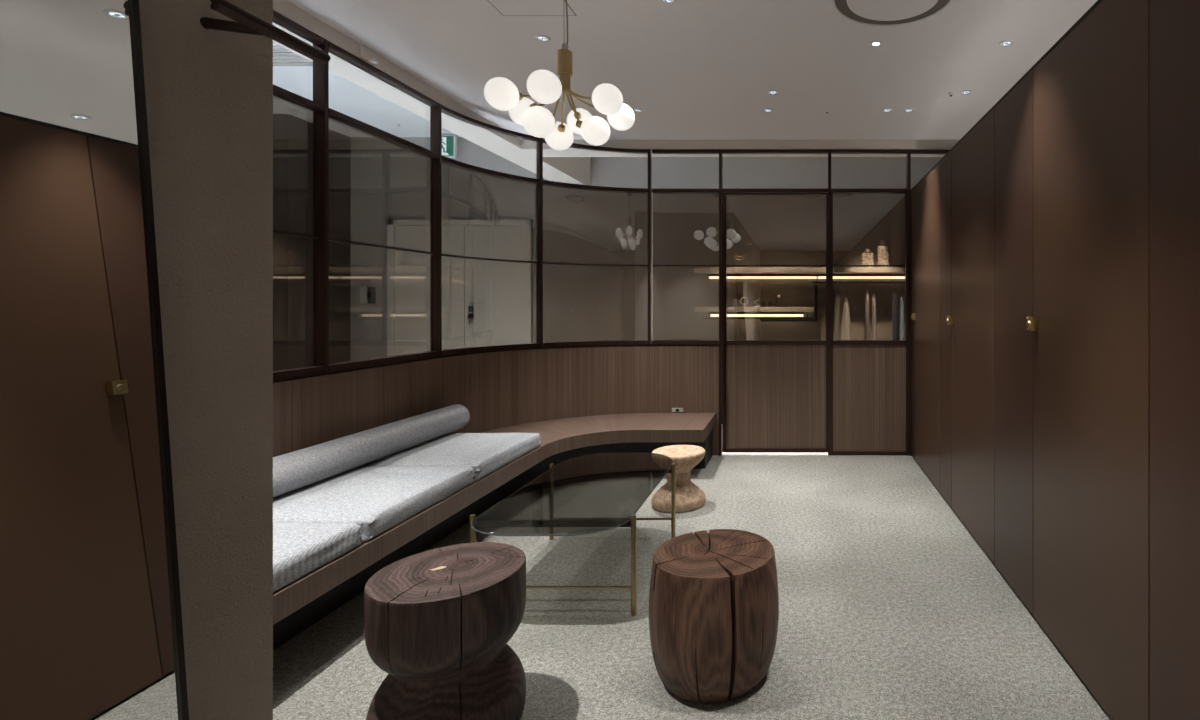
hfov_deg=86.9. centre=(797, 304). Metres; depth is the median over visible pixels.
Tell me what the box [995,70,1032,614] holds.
wall panel
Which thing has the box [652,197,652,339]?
wall
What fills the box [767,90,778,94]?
recessed light
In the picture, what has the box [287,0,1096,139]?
ceiling
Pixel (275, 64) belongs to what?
ceiling vent
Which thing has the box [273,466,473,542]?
seat cushion
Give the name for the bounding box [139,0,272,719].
wall
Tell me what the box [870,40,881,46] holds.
recessed light
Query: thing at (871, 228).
door
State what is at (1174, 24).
wall panel
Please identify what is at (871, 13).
ceiling vent
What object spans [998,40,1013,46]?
recessed light
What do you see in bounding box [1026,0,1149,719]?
door
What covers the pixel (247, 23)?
rail
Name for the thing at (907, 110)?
recessed light
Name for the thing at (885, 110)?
recessed light
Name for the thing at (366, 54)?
wall bracket
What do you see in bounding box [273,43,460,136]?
ceiling
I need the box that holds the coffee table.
[470,453,674,615]
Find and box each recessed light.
[535,35,550,41]
[632,108,643,112]
[660,0,676,3]
[763,108,772,112]
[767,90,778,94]
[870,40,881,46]
[882,108,891,112]
[904,108,913,112]
[960,90,971,94]
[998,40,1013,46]
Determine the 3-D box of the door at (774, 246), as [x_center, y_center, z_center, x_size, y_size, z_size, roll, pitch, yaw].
[-0.178,0.144,4.755,0.842,2.060,0.086,0,0,0]
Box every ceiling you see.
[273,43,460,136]
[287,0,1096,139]
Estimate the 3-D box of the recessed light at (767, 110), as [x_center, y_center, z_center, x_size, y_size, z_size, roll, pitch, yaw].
[-0.198,-1.302,4.026,0.072,0.006,0.072,0,0,0]
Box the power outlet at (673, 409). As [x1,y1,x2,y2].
[672,408,682,411]
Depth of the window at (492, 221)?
4.14 m
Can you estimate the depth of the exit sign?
6.20 m
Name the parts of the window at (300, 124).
smoked pane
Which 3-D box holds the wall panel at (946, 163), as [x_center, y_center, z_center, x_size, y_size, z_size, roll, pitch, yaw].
[0.909,0.145,3.645,0.020,2.086,0.276,0,0,0]
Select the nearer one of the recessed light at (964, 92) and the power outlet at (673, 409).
the recessed light at (964, 92)
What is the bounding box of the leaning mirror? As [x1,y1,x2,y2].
[0,0,188,719]
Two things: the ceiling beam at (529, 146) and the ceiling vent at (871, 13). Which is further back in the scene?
the ceiling beam at (529, 146)
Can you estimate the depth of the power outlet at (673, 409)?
4.75 m
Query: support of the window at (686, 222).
in the ceiling beam at (529, 146)
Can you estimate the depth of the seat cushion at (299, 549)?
1.97 m
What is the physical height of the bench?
0.340 m
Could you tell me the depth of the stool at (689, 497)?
3.52 m
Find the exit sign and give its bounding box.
[442,135,456,157]
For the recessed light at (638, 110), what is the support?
in the ceiling at (696, 69)
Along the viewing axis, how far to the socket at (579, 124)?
2.43 m
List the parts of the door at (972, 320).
handle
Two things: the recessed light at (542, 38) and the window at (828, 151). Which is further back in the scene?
the window at (828, 151)
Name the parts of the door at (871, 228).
smoked pane, wood panel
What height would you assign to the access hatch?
0.002 m
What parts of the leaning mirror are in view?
frame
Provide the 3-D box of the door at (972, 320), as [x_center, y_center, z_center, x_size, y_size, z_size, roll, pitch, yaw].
[0.892,0.145,3.121,0.054,2.086,0.764,0,0,0]
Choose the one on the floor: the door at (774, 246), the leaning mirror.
the leaning mirror
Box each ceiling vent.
[273,45,312,66]
[829,0,954,26]
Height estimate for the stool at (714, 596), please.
0.396 m
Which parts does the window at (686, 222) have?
smoked pane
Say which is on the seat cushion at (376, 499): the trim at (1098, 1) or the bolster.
the bolster
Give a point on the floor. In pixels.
(890, 608)
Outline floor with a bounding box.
[273,452,1111,719]
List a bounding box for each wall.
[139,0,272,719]
[273,346,718,456]
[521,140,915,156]
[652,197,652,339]
[911,140,958,156]
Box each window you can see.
[273,11,328,379]
[329,42,441,371]
[400,137,942,196]
[442,105,542,355]
[543,138,651,346]
[652,149,721,455]
[722,149,830,454]
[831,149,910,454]
[910,150,948,455]
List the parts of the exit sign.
doorway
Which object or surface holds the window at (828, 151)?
in the ceiling beam at (529, 146)
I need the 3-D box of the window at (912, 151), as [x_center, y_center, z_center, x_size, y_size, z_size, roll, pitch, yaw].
[1.323,-0.014,4.780,0.853,2.428,0.056,0,0,0]
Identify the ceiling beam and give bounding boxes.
[273,0,590,184]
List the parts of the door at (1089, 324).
handle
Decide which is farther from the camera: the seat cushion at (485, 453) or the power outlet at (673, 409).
the power outlet at (673, 409)
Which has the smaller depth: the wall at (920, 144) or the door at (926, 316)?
the door at (926, 316)
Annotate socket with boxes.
[557,124,565,131]
[576,120,582,127]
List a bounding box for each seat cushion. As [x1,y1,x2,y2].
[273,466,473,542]
[273,522,361,591]
[361,433,540,480]
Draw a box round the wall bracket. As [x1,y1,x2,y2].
[360,45,378,64]
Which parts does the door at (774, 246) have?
pull handle, wood panel, smoked pane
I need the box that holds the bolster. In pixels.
[273,404,469,497]
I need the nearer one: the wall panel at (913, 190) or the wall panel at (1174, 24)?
the wall panel at (1174, 24)
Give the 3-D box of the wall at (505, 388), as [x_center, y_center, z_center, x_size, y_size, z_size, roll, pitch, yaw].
[-1.934,0.764,3.133,1.148,0.871,4.104,0,0,23]
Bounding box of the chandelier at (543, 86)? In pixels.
[484,0,634,149]
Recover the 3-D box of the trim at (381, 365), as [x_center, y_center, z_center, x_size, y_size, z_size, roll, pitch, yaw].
[-1.937,0.322,3.135,1.141,0.014,4.101,0,0,23]
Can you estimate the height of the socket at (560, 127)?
0.035 m
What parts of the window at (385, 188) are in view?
smoked pane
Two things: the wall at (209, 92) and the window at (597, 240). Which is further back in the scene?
the window at (597, 240)
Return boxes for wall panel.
[911,188,914,458]
[940,151,951,507]
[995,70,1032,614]
[1150,0,1199,719]
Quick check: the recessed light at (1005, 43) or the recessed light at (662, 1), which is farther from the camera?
the recessed light at (1005, 43)
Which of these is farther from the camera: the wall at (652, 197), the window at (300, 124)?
the wall at (652, 197)
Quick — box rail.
[200,0,330,63]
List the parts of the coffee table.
leg, leg, glass, rail, rail, leg, rail, leg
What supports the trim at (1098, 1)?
attached to the wall
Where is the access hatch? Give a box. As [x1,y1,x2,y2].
[488,0,576,15]
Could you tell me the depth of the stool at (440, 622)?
1.58 m
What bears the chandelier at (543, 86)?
hanging from the ceiling at (696, 69)
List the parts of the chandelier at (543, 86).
globe, globe, globe, globe, arm, globe, arm, stem, cord, arm, arm, arm, globe, arm, globe, globe, globe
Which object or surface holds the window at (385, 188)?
in the wall at (505, 388)
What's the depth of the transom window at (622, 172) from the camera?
6.35 m
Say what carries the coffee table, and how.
on the floor
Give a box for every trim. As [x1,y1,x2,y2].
[273,344,718,382]
[911,0,1101,190]
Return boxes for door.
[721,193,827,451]
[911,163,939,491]
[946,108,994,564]
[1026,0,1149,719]
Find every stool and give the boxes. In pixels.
[364,542,525,719]
[649,529,778,703]
[651,445,704,512]
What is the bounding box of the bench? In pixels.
[273,413,715,650]

